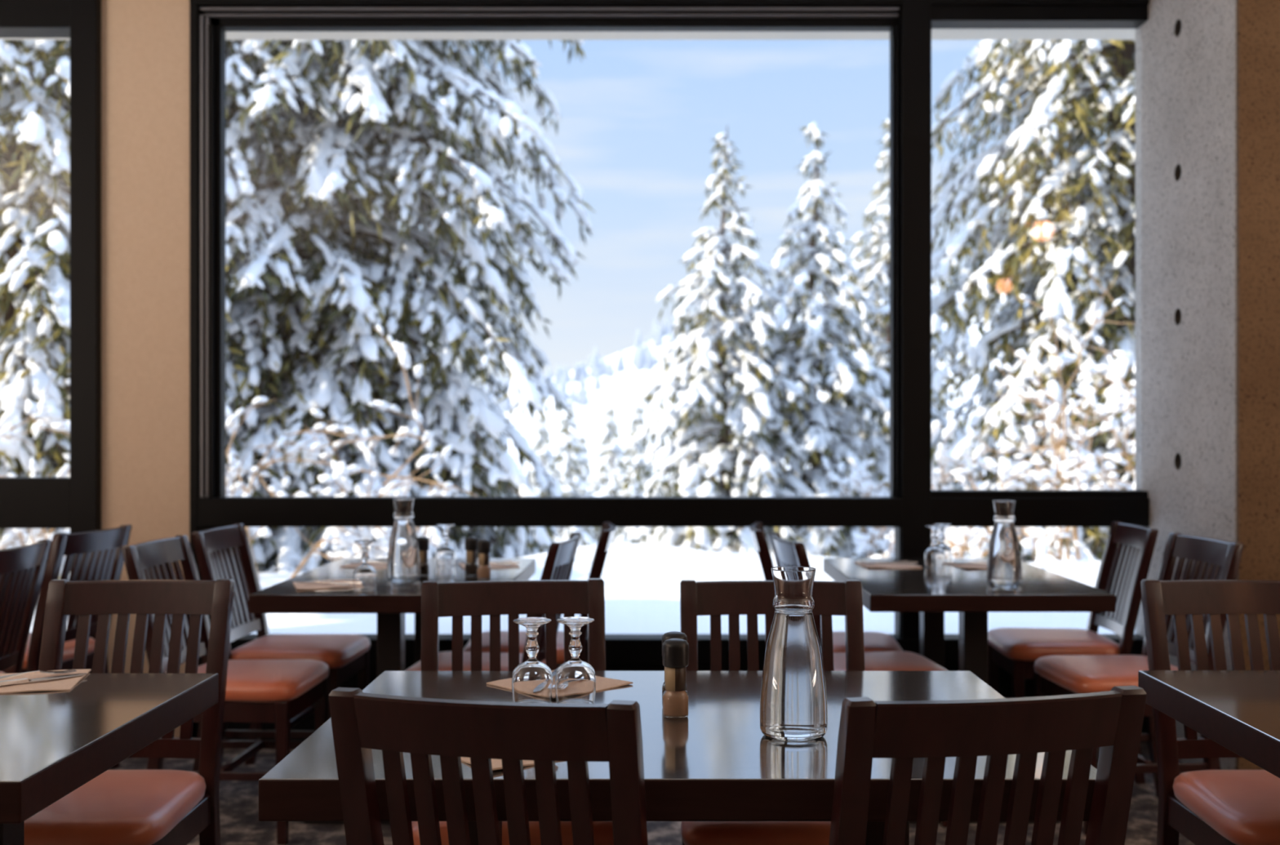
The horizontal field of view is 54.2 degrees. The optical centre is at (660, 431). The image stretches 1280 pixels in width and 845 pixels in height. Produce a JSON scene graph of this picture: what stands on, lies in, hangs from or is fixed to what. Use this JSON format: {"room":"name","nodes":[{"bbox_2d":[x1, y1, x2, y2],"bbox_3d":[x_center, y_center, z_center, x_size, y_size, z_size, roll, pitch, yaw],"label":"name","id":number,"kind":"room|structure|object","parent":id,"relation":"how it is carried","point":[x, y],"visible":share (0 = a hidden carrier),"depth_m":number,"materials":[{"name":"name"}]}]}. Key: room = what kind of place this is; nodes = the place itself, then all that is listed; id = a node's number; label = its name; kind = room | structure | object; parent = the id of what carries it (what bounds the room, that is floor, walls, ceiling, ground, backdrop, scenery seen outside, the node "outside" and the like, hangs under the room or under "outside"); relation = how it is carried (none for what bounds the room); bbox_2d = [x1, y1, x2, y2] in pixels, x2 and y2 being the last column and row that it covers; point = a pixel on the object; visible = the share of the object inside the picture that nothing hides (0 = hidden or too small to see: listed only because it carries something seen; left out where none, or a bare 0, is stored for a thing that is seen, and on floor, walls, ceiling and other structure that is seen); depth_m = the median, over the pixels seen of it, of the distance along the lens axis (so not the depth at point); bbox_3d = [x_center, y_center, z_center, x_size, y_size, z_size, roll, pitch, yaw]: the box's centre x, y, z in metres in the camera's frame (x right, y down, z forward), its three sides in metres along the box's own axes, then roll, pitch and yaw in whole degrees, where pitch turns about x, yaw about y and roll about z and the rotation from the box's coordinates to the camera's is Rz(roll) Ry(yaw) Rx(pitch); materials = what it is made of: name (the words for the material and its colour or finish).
{"room":"restaurant dining room","nodes":[
{"label":"restaurant dining room","id":0,"kind":"room"},
{"bbox_2d":[101,0,189,737],"bbox_3d":[-2.055,-0.287,5.066,0.356,3.050,0.148,0,0,0],"label":"wall","id":1,"kind":"structure","parent":0,"point":[145,43],"depth_m":4.99,"materials":[{"name":"beige paint"}]},
{"bbox_2d":[189,0,1149,742],"bbox_3d":[0.035,-0.287,5.054,3.825,3.050,0.172,0,0,0],"label":"window","id":2,"kind":"structure","parent":1,"relation":"in","point":[912,504],"depth_m":4.98,"materials":[{"name":"black metal"}]},
{"bbox_2d":[0,28,1135,39],"bbox_3d":[0.000,-1.950,5.346,12.800,0.425,0.409,0,0,0],"label":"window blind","id":3,"kind":"structure","parent":0,"point":[936,33],"depth_m":5.48,"materials":[{"name":"beige"}]},
{"bbox_2d":[108,742,1195,844],"bbox_3d":[0.000,1.298,-0.030,12.400,0.120,10.340,0,0,0],"label":"floor","id":4,"kind":"structure","parent":0,"point":[239,823],"depth_m":3.94,"materials":[{"name":"carpet"}]},
{"bbox_2d":[0,539,51,673],"bbox_3d":[-2.195,0.790,3.780,0.543,0.895,0.428,0,0,0],"label":"dining chair","id":5,"kind":"object","parent":4,"relation":"on","point":[22,568],"visible":0.7,"depth_m":3.86,"materials":[{"name":"brown wood"}]},
{"bbox_2d":[0,524,132,768],"bbox_3d":[-2.237,0.790,4.457,0.543,0.895,0.428,0,0,9],"label":"dining chair","id":6,"kind":"object","parent":4,"relation":"on","point":[105,562],"visible":0.37,"depth_m":4.37,"materials":[{"name":"brown wood"}]},
{"bbox_2d":[0,673,218,844],"bbox_3d":[-1.494,0.863,2.138,1.200,0.750,0.785,0,0,0],"label":"dining table","id":7,"kind":"object","parent":4,"relation":"on","point":[53,743],"visible":1,"depth_m":2.11,"materials":[{"name":"laminate"}]},
{"bbox_2d":[0,668,91,693],"bbox_3d":[-1.235,0.485,2.430,0.200,0.008,0.200,0,0,-14],"label":"paper napkin","id":8,"kind":"object","parent":7,"relation":"on","point":[64,683],"visible":0.74,"depth_m":2.41,"materials":[{"name":"beige paper"}]},
{"bbox_2d":[0,668,76,679],"bbox_3d":[-1.248,0.476,2.447,0.190,0.010,0.025,0,0,-38],"label":"fork","id":9,"kind":"object","parent":8,"relation":"on","point":[73,669],"visible":1,"depth_m":2.46,"materials":[{"name":"silver metal"}]},
{"bbox_2d":[0,672,87,685],"bbox_3d":[-1.221,0.478,2.413,0.220,0.007,0.020,0,0,-44],"label":"knife","id":10,"kind":"object","parent":8,"relation":"on","point":[21,680],"visible":1,"depth_m":2.41,"materials":[{"name":"silver metal"}]},
{"bbox_2d":[24,578,234,844],"bbox_3d":[-1.198,0.790,2.660,0.428,0.895,0.543,0,0,-1],"label":"dining chair","id":11,"kind":"object","parent":4,"relation":"on","point":[115,806],"visible":0.7,"depth_m":2.82,"materials":[{"name":"brown wood"}]},
{"bbox_2d":[120,534,328,844],"bbox_3d":[-1.361,0.790,3.952,0.543,0.895,0.428,0,0,2],"label":"dining chair","id":12,"kind":"object","parent":4,"relation":"on","point":[276,691],"visible":0.46,"depth_m":3.86,"materials":[{"name":"brown wood"}]},
{"bbox_2d":[191,523,370,767],"bbox_3d":[-1.346,0.790,4.472,0.543,0.895,0.428,0,0,2],"label":"dining chair","id":13,"kind":"object","parent":4,"relation":"on","point":[345,655],"visible":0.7,"depth_m":4.45,"materials":[{"name":"brown wood"}]},
{"bbox_2d":[248,558,535,823],"bbox_3d":[-0.859,0.863,4.287,0.752,0.750,1.085,0,0,0],"label":"dining table","id":14,"kind":"object","parent":4,"relation":"on","point":[391,599],"visible":0.43,"depth_m":3.95,"materials":[{"name":"laminate"}]},
{"bbox_2d":[293,579,353,589],"bbox_3d":[-1.060,0.485,3.980,0.200,0.006,0.200,0,0,-20],"label":"paper napkin","id":15,"kind":"object","parent":14,"relation":"on","point":[308,585],"visible":0.7,"depth_m":3.94,"materials":[{"name":"beige paper"}]},
{"bbox_2d":[296,580,349,585],"bbox_3d":[-1.068,0.476,3.959,0.190,0.010,0.025,0,0,20],"label":"fork","id":16,"kind":"object","parent":15,"relation":"on","point":[300,581],"visible":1,"depth_m":3.95,"materials":[{"name":"silver metal"}]},
{"bbox_2d":[305,580,352,583],"bbox_3d":[-1.052,0.478,4.001,0.220,0.007,0.020,0,0,14],"label":"knife","id":17,"kind":"object","parent":15,"relation":"on","point":[338,581],"visible":0.48,"depth_m":3.99,"materials":[{"name":"silver metal"}]},
{"bbox_2d":[339,560,386,568],"bbox_3d":[-1.040,0.486,4.580,0.200,0.006,0.200,0,0,10],"label":"paper napkin","id":18,"kind":"object","parent":14,"relation":"on","point":[350,565],"visible":0.41,"depth_m":4.54,"materials":[{"name":"beige paper"}]},
{"bbox_2d":[349,560,386,563],"bbox_3d":[-1.044,0.476,4.558,0.190,0.010,0.025,0,0,10],"label":"fork","id":19,"kind":"object","parent":18,"relation":"on","point":[368,561],"visible":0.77,"depth_m":4.56,"materials":[{"name":"silver metal"}]},
{"bbox_2d":[354,560,386,563],"bbox_3d":[-1.036,0.478,4.602,0.220,0.007,0.020,0,0,4],"label":"knife","id":20,"kind":"object","parent":18,"relation":"on","point":[379,561],"visible":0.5,"depth_m":4.60,"materials":[{"name":"silver metal"}]},
{"bbox_2d":[352,539,377,591],"bbox_3d":[-0.915,0.412,3.870,0.074,0.150,0.074,0,0,-38],"label":"wine glass","id":21,"kind":"object","parent":14,"relation":"on","point":[364,575],"visible":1,"depth_m":3.85,"materials":[{"name":"clear glass"}]},
{"bbox_2d":[386,497,420,580],"bbox_3d":[-0.849,0.353,4.130,0.108,0.268,0.108,0,0,10],"label":"carafe","id":22,"kind":"object","parent":14,"relation":"on","point":[403,561],"visible":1,"depth_m":4.09,"materials":[{"name":"clear glass"}]},
{"bbox_2d":[417,536,429,576],"bbox_3d":[-0.806,0.421,4.230,0.045,0.133,0.045,0,0,-28],"label":"grinder","id":23,"kind":"object","parent":14,"relation":"on","point":[423,541],"visible":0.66,"depth_m":4.21,"materials":[{"name":"black plastic"}]},
{"bbox_2d":[420,550,429,576],"bbox_3d":[-0.806,0.444,4.230,0.044,0.088,0.044,0,0,-28],"label":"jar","id":24,"kind":"object","parent":23,"relation":"attached to","point":[424,566],"depth_m":4.21,"materials":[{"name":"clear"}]},
{"bbox_2d":[435,524,456,566],"bbox_3d":[-0.784,0.412,4.560,0.074,0.150,0.074,0,0,44],"label":"wine glass","id":25,"kind":"object","parent":14,"relation":"on","point":[445,556],"visible":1,"depth_m":4.53,"materials":[{"name":"clear glass"}]},
{"bbox_2d":[464,536,478,576],"bbox_3d":[-0.640,0.421,4.230,0.045,0.133,0.045,0,0,-21],"label":"grinder","id":26,"kind":"object","parent":14,"relation":"on","point":[470,542],"visible":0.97,"depth_m":4.21,"materials":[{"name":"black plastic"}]},
{"bbox_2d":[465,550,478,576],"bbox_3d":[-0.640,0.444,4.230,0.044,0.088,0.044,0,0,-21],"label":"jar","id":27,"kind":"object","parent":26,"relation":"on","point":[471,565],"depth_m":4.21,"materials":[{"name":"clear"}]},
{"bbox_2d":[476,538,490,579],"bbox_3d":[-0.585,0.421,4.140,0.045,0.133,0.045,0,0,-14],"label":"grinder","id":28,"kind":"object","parent":14,"relation":"on","point":[483,545],"visible":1,"depth_m":4.12,"materials":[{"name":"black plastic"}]},
{"bbox_2d":[477,564,490,579],"bbox_3d":[-0.585,0.444,4.140,0.044,0.088,0.044,0,0,-14],"label":"jar","id":29,"kind":"object","parent":28,"relation":"on","point":[483,571],"depth_m":4.12,"materials":[{"name":"brown glass"}]},
{"bbox_2d":[457,560,519,568],"bbox_3d":[-0.630,0.486,4.570,0.200,0.006,0.200,0,0,-15],"label":"paper napkin","id":30,"kind":"object","parent":14,"relation":"on","point":[463,565],"visible":0.46,"depth_m":4.53,"materials":[{"name":"beige paper"}]},
{"bbox_2d":[461,560,511,564],"bbox_3d":[-0.636,0.476,4.549,0.190,0.010,0.025,0,0,15],"label":"fork","id":31,"kind":"object","parent":30,"relation":"on","point":[477,561],"visible":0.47,"depth_m":4.53,"materials":[{"name":"silver metal"}]},
{"bbox_2d":[465,560,519,564],"bbox_3d":[-0.624,0.478,4.591,0.220,0.007,0.020,0,0,9],"label":"knife","id":32,"kind":"object","parent":30,"relation":"on","point":[500,562],"visible":0.55,"depth_m":4.57,"materials":[{"name":"silver metal"}]},
{"bbox_2d":[328,687,648,844],"bbox_3d":[-0.184,0.790,1.859,0.428,0.895,0.543,0,0,12],"label":"dining chair","id":33,"kind":"object","parent":4,"relation":"on","point":[577,735],"visible":1,"depth_m":1.62,"materials":[{"name":"brown wood"}]},
{"bbox_2d":[404,532,581,671],"bbox_3d":[-0.543,0.790,4.083,0.543,0.895,0.428,0,0,5],"label":"dining chair","id":34,"kind":"object","parent":4,"relation":"on","point":[560,558],"visible":0.26,"depth_m":3.97,"materials":[{"name":"brown wood"}]},
{"bbox_2d":[411,577,613,844],"bbox_3d":[-0.307,0.790,2.653,0.428,0.895,0.543,0,0,-8],"label":"dining chair","id":35,"kind":"object","parent":4,"relation":"on","point":[550,597],"visible":0.27,"depth_m":2.87,"materials":[{"name":"brown wood"}]},
{"bbox_2d":[462,521,615,668],"bbox_3d":[-0.434,0.790,4.542,0.543,0.895,0.428,0,0,-2],"label":"dining chair","id":36,"kind":"object","parent":4,"relation":"on","point":[607,531],"visible":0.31,"depth_m":4.36,"materials":[{"name":"brown wood"}]},
{"bbox_2d":[258,671,1097,844],"bbox_3d":[0.034,0.863,2.156,1.200,0.750,0.800,0,0,0],"label":"dining table","id":37,"kind":"object","parent":4,"relation":"on","point":[716,762],"visible":0.28,"depth_m":1.85,"materials":[{"name":"laminate"}]},
{"bbox_2d":[460,756,533,770],"bbox_3d":[-0.225,0.485,1.925,0.200,0.008,0.200,0,0,-38],"label":"paper napkin","id":38,"kind":"object","parent":37,"relation":"on","point":[496,764],"visible":0.08,"depth_m":1.83,"materials":[{"name":"beige paper"}]},
{"bbox_2d":[511,617,552,702],"bbox_3d":[-0.231,0.412,2.245,0.074,0.150,0.074,0,0,29],"label":"wine glass","id":39,"kind":"object","parent":37,"relation":"on","point":[532,678],"visible":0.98,"depth_m":2.22,"materials":[{"name":"clear glass"}]},
{"bbox_2d":[486,670,632,697],"bbox_3d":[-0.195,0.485,2.415,0.200,0.007,0.200,0,0,-45],"label":"paper napkin","id":40,"kind":"object","parent":37,"relation":"on","point":[602,683],"visible":0.27,"depth_m":2.41,"materials":[{"name":"beige paper"}]},
{"bbox_2d":[551,668,557,679],"bbox_3d":[-0.216,0.478,2.421,0.020,0.007,0.220,0,0,9],"label":"knife","id":41,"kind":"object","parent":40,"relation":"on","point":[553,673],"visible":0.05,"depth_m":2.45,"materials":[{"name":"silver metal"}]},
{"bbox_2d":[555,616,595,703],"bbox_3d":[-0.153,0.412,2.250,0.074,0.150,0.074,0,0,34],"label":"wine glass","id":42,"kind":"object","parent":37,"relation":"on","point":[575,678],"visible":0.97,"depth_m":2.23,"materials":[{"name":"clear glass"}]},
{"bbox_2d":[662,631,687,706],"bbox_3d":[0.025,0.421,2.215,0.045,0.133,0.045,0,0,-7],"label":"grinder","id":43,"kind":"object","parent":37,"relation":"on","point":[673,634],"visible":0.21,"depth_m":2.20,"materials":[{"name":"black"}]},
{"bbox_2d":[662,680,687,706],"bbox_3d":[0.025,0.444,2.215,0.044,0.088,0.044,0,0,-7],"label":"jar","id":44,"kind":"object","parent":43,"relation":"on","point":[664,684],"depth_m":2.21,"materials":[{"name":"white"}]},
{"bbox_2d":[662,638,688,719],"bbox_3d":[0.026,0.421,2.140,0.045,0.133,0.045,0,0,0],"label":"grinder","id":45,"kind":"object","parent":37,"relation":"on","point":[675,651],"visible":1,"depth_m":2.12,"materials":[{"name":"black"}]},
{"bbox_2d":[662,689,688,719],"bbox_3d":[0.026,0.444,2.140,0.044,0.088,0.044,0,0,0],"label":"jar","id":46,"kind":"object","parent":45,"relation":"on","point":[675,702],"depth_m":2.12,"materials":[{"name":"brown"}]},
{"bbox_2d":[760,565,827,742],"bbox_3d":[0.213,0.353,2.008,0.108,0.268,0.108,0,0,-23],"label":"carafe","id":47,"kind":"object","parent":37,"relation":"on","point":[793,706],"visible":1,"depth_m":1.97,"materials":[{"name":"clear glass"}]},
{"bbox_2d":[680,579,865,844],"bbox_3d":[0.254,0.790,2.650,0.428,0.895,0.543,0,0,0],"label":"dining chair","id":48,"kind":"object","parent":4,"relation":"on","point":[733,598],"visible":0.3,"depth_m":2.86,"materials":[{"name":"brown wood"}]},
{"bbox_2d":[749,521,902,653],"bbox_3d":[0.594,0.790,4.533,0.543,0.895,0.428,0,0,4],"label":"dining chair","id":49,"kind":"object","parent":4,"relation":"on","point":[873,641],"visible":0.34,"depth_m":4.39,"materials":[{"name":"brown wood"}]},
{"bbox_2d":[768,532,947,827],"bbox_3d":[0.643,0.790,4.085,0.543,0.895,0.428,0,0,-6],"label":"dining chair","id":50,"kind":"object","parent":4,"relation":"on","point":[786,553],"visible":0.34,"depth_m":4.00,"materials":[{"name":"brown wood"}]},
{"bbox_2d":[822,558,1115,823],"bbox_3d":[0.997,0.863,4.287,0.737,0.750,1.085,0,0,0],"label":"dining table","id":51,"kind":"object","parent":4,"relation":"on","point":[931,593],"visible":0.58,"depth_m":3.95,"materials":[{"name":"laminate"}]},
{"bbox_2d":[853,561,922,568],"bbox_3d":[0.830,0.485,4.570,0.200,0.007,0.200,0,0,-5],"label":"paper napkin","id":52,"kind":"object","parent":51,"relation":"on","point":[868,565],"visible":0.78,"depth_m":4.54,"materials":[{"name":"beige paper"}]},
{"bbox_2d":[857,560,918,563],"bbox_3d":[0.834,0.478,4.592,0.220,0.007,0.020,0,0,4],"label":"knife","id":53,"kind":"object","parent":52,"relation":"on","point":[904,562],"visible":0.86,"depth_m":4.58,"materials":[{"name":"silver metal"}]},
{"bbox_2d":[861,560,914,564],"bbox_3d":[0.826,0.476,4.548,0.190,0.010,0.025,0,0,10],"label":"fork","id":54,"kind":"object","parent":52,"relation":"on","point":[878,561],"visible":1,"depth_m":4.54,"materials":[{"name":"silver metal"}]},
{"bbox_2d":[924,524,945,568],"bbox_3d":[0.988,0.412,4.500,0.074,0.150,0.074,0,0,16],"label":"wine glass","id":55,"kind":"object","parent":51,"relation":"on","point":[935,555],"visible":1,"depth_m":4.47,"materials":[{"name":"clear glass"}]},
{"bbox_2d":[932,523,951,564],"bbox_3d":[1.035,0.412,4.600,0.074,0.150,0.074,0,0,-4],"label":"wine glass","id":56,"kind":"object","parent":51,"relation":"on","point":[948,550],"visible":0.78,"depth_m":4.58,"materials":[{"name":"clear glass"}]},
{"bbox_2d":[949,560,986,568],"bbox_3d":[1.165,0.485,4.550,0.200,0.007,0.200,0,0,-12],"label":"paper napkin","id":57,"kind":"object","parent":51,"relation":"on","point":[957,565],"visible":0.53,"depth_m":4.53,"materials":[{"name":"beige paper"}]},
{"bbox_2d":[951,561,986,564],"bbox_3d":[1.176,0.478,4.569,0.220,0.007,0.020,0,0,24],"label":"knife","id":58,"kind":"object","parent":57,"relation":"on","point":[952,562],"visible":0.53,"depth_m":4.57,"materials":[{"name":"silver metal"}]},
{"bbox_2d":[952,561,986,564],"bbox_3d":[1.154,0.476,4.531,0.190,0.010,0.025,0,0,30],"label":"fork","id":59,"kind":"object","parent":57,"relation":"on","point":[953,562],"visible":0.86,"depth_m":4.54,"materials":[{"name":"silver metal"}]},
{"bbox_2d":[986,500,1022,586],"bbox_3d":[1.094,0.353,3.980,0.108,0.268,0.108,0,0,42],"label":"carafe","id":60,"kind":"object","parent":51,"relation":"on","point":[1004,568],"visible":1,"depth_m":3.94,"materials":[{"name":"clear glass"}]},
{"bbox_2d":[828,685,1146,844],"bbox_3d":[0.396,0.790,1.875,0.428,0.895,0.543,0,0,-11],"label":"dining chair","id":61,"kind":"object","parent":4,"relation":"on","point":[901,731],"visible":1,"depth_m":1.64,"materials":[{"name":"brown wood"}]},
{"bbox_2d":[987,520,1158,783],"bbox_3d":[1.506,0.790,4.608,0.543,0.895,0.428,0,0,2],"label":"dining chair","id":62,"kind":"object","parent":4,"relation":"on","point":[1124,564],"visible":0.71,"depth_m":4.52,"materials":[{"name":"brown wood"}]},
{"bbox_2d":[1034,532,1244,835],"bbox_3d":[1.529,0.790,4.039,0.543,0.895,0.428,0,0,-5],"label":"dining chair","id":63,"kind":"object","parent":4,"relation":"on","point":[1214,558],"visible":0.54,"depth_m":4.01,"materials":[{"name":"brown wood"}]},
{"bbox_2d":[1137,670,1279,777],"bbox_3d":[1.577,0.863,2.152,1.200,0.750,0.815,0,0,0],"label":"dining table","id":64,"kind":"object","parent":4,"relation":"on","point":[1237,710],"visible":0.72,"depth_m":2.29,"materials":[{"name":"laminate"}]},
{"bbox_2d":[1140,578,1279,844],"bbox_3d":[1.326,0.790,2.660,0.428,0.895,0.543,0,0,0],"label":"dining chair","id":65,"kind":"object","parent":4,"relation":"on","point":[1205,806],"visible":0.82,"depth_m":2.81,"materials":[{"name":"brown wood"}]},
{"bbox_2d":[1135,0,1235,769],"bbox_3d":[2.172,-0.287,4.685,0.450,3.050,0.910,0,0,0],"label":"concrete column","id":66,"kind":"structure","parent":0,"point":[1185,50],"depth_m":4.64,"materials":[{"name":"grey concrete"}]},
{"bbox_2d":[1235,0,1279,769],"bbox_3d":[3.974,-0.287,4.220,4.052,3.050,0.020,0,0,0],"label":"wall","id":67,"kind":"structure","parent":0,"point":[1257,21],"depth_m":4.21,"materials":[{"name":"brown paint"}]},
{"label":"outside","id":68,"kind":"structure","parent":0,"visible":0},
{"bbox_2d":[29,543,1135,634],"bbox_3d":[-0.100,3.294,32.375,43.800,4.887,54.450,0,0,0],"label":"snow","id":69,"kind":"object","parent":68,"point":[642,581],"visible":0.2,"depth_m":7.58,"materials":[{"name":"white snow"}]},
{"bbox_2d":[0,380,70,598],"bbox_3d":[-3.941,0.673,7.879,1.355,2.046,1.954,0,0,-33],"label":"bush","id":70,"kind":"object","parent":69,"relation":"on","point":[15,536],"visible":0.21,"depth_m":8.05,"materials":[{"name":"white plant"}]},
{"bbox_2d":[0,40,257,579],"bbox_3d":[-5.144,-2.946,10.005,3.842,10.796,3.758,0,0,-14],"label":"spruce tree","id":71,"kind":"object","parent":69,"relation":"on","point":[35,104],"visible":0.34,"depth_m":9.05,"materials":[{"name":"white plant"}]},
{"bbox_2d":[0,324,476,580],"bbox_3d":[-2.887,0.286,8.234,2.699,1.962,2.769,0,0,-40],"label":"bush","id":72,"kind":"object","parent":69,"relation":"on","point":[400,348],"visible":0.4,"depth_m":8.13,"materials":[{"name":"white plant"}]},
{"bbox_2d":[297,460,462,558],"bbox_3d":[-1.756,0.616,7.958,0.862,0.883,1.037,0,0,31],"label":"bush","id":73,"kind":"object","parent":69,"relation":"on","point":[351,534],"visible":0.3,"depth_m":7.82,"materials":[{"name":"white plant"}]},
{"bbox_2d":[225,40,596,573],"bbox_3d":[-2.796,-3.690,11.005,5.456,12.717,5.360,0,0,-20],"label":"spruce tree","id":74,"kind":"object","parent":69,"relation":"on","point":[328,165],"visible":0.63,"depth_m":10.25,"materials":[{"name":"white plant"}]},
{"bbox_2d":[523,412,564,534],"bbox_3d":[-3.541,2.353,37.927,2.779,5.893,2.705,0,0,31],"label":"fir","id":75,"kind":"object","parent":69,"relation":"on","point":[544,453],"visible":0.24,"depth_m":37.90,"materials":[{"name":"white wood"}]},
{"bbox_2d":[545,400,599,546],"bbox_3d":[-2.275,1.690,29.976,2.316,4.911,2.254,0,0,-38],"label":"fir","id":76,"kind":"object","parent":69,"relation":"on","point":[564,532],"visible":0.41,"depth_m":29.84,"materials":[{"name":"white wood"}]},
{"bbox_2d":[569,434,597,538],"bbox_3d":[-2.871,3.282,46.098,2.931,6.384,3.010,0,0,-4],"label":"fir","id":77,"kind":"object","parent":69,"relation":"on","point":[580,443],"visible":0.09,"depth_m":45.92,"materials":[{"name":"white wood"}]},
{"bbox_2d":[577,404,630,546],"bbox_3d":[-1.540,2.442,39.912,3.126,6.629,3.044,0,0,35],"label":"fir","id":78,"kind":"object","parent":69,"relation":"on","point":[601,473],"visible":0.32,"depth_m":39.87,"materials":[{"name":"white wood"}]},
{"bbox_2d":[611,403,655,543],"bbox_3d":[-0.645,1.950,33.074,2.547,5.402,2.480,0,0,38],"label":"fir","id":79,"kind":"object","parent":69,"relation":"on","point":[624,533],"visible":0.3,"depth_m":32.85,"materials":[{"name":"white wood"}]},
{"bbox_2d":[637,452,653,492],"bbox_3d":[-0.572,3.716,48.061,2.779,5.893,2.705,0,0,20],"label":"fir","id":80,"kind":"object","parent":69,"relation":"on","point":[642,487],"visible":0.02,"depth_m":47.90,"materials":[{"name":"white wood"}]},
{"bbox_2d":[661,440,700,543],"bbox_3d":[0.546,1.790,27.957,1.852,3.928,1.804,0,0,22],"label":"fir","id":81,"kind":"object","parent":69,"relation":"on","point":[696,487],"visible":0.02,"depth_m":27.77,"materials":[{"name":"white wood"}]},
{"bbox_2d":[663,437,699,496],"bbox_3d":[0.900,2.614,41.019,3.010,6.384,2.931,0,0,-31],"label":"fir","id":82,"kind":"object","parent":69,"relation":"on","point":[693,437],"visible":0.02,"depth_m":40.90,"materials":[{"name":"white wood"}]},
{"bbox_2d":[616,125,835,557],"bbox_3d":[0.851,0.007,17.051,3.228,8.338,3.300,0,0,27],"label":"fir tree","id":83,"kind":"object","parent":69,"relation":"on","point":[705,395],"visible":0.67,"depth_m":16.61,"materials":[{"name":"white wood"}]},
{"bbox_2d":[707,121,933,558],"bbox_3d":[2.050,-0.053,17.560,3.663,8.644,3.529,0,0,-4],"label":"fir tree","id":84,"kind":"object","parent":69,"relation":"on","point":[832,370],"visible":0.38,"depth_m":17.20,"materials":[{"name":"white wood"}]},
{"bbox_2d":[822,456,894,558],"bbox_3d":[2.074,0.908,12.807,1.046,1.319,2.046,0,0,-21],"label":"bush","id":85,"kind":"object","parent":69,"relation":"on","point":[867,487],"visible":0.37,"depth_m":12.38,"materials":[{"name":"white plant"}]},
{"bbox_2d":[808,119,972,556],"bbox_3d":[3.469,-0.240,18.917,3.273,9.245,3.254,0,0,-41],"label":"fir tree","id":86,"kind":"object","parent":69,"relation":"on","point":[879,329],"visible":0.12,"depth_m":18.80,"materials":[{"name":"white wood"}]},
{"bbox_2d":[883,410,1048,568],"bbox_3d":[2.392,0.584,9.291,1.385,1.492,2.388,0,0,0],"label":"bush","id":87,"kind":"object","parent":69,"relation":"on","point":[961,536],"visible":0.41,"depth_m":9.45,"materials":[{"name":"white plant"}]},
{"bbox_2d":[827,247,1135,560],"bbox_3d":[2.713,0.067,9.308,2.846,2.606,2.131,0,0,5],"label":"bush","id":88,"kind":"object","parent":69,"relation":"on","point":[1059,470],"visible":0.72,"depth_m":9.18,"materials":[{"name":"white plant"}]},
{"bbox_2d":[884,40,1135,561],"bbox_3d":[4.682,-3.168,12.549,4.981,11.926,4.871,0,0,-29],"label":"spruce tree","id":89,"kind":"object","parent":69,"relation":"on","point":[1100,220],"visible":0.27,"depth_m":12.09,"materials":[{"name":"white plant"}]},
{"bbox_2d":[994,337,1135,489],"bbox_3d":[3.622,0.210,9.356,2.214,1.901,2.380,0,0,20],"label":"bush","id":90,"kind":"object","parent":69,"relation":"on","point":[1115,455],"visible":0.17,"depth_m":9.55,"materials":[{"name":"white plant"}]},
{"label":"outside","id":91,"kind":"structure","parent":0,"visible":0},
{"bbox_2d":[255,275,1080,556],"bbox_3d":[-2.500,-10.627,192.500,435.000,55.058,295.000,0,0,0],"label":"trees","id":92,"kind":"object","parent":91,"point":[622,390],"visible":0.06,"depth_m":137.24,"materials":[{"name":"white"}]},
{"bbox_2d":[473,256,1089,413],"bbox_3d":[6.743,-19.328,224.454,236.116,43.831,150.317,0,0,0],"label":"mountain","id":93,"kind":"structure","parent":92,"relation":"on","point":[642,357],"depth_m":205.19,"materials":[{"name":"grey snow"}]},
{"bbox_3d":[-5.300,-0.287,5.060,1.400,3.050,0.160,0,0,0],"label":"wall","id":94,"kind":"structure","parent":0,"visible":0},
{"bbox_2d":[0,0,101,673],"bbox_3d":[-3.417,-0.287,5.045,2.366,3.050,0.190,0,0,0],"label":"window","id":95,"kind":"structure","parent":94,"relation":"in","point":[73,502],"depth_m":4.95,"materials":[{"name":"black metal"}]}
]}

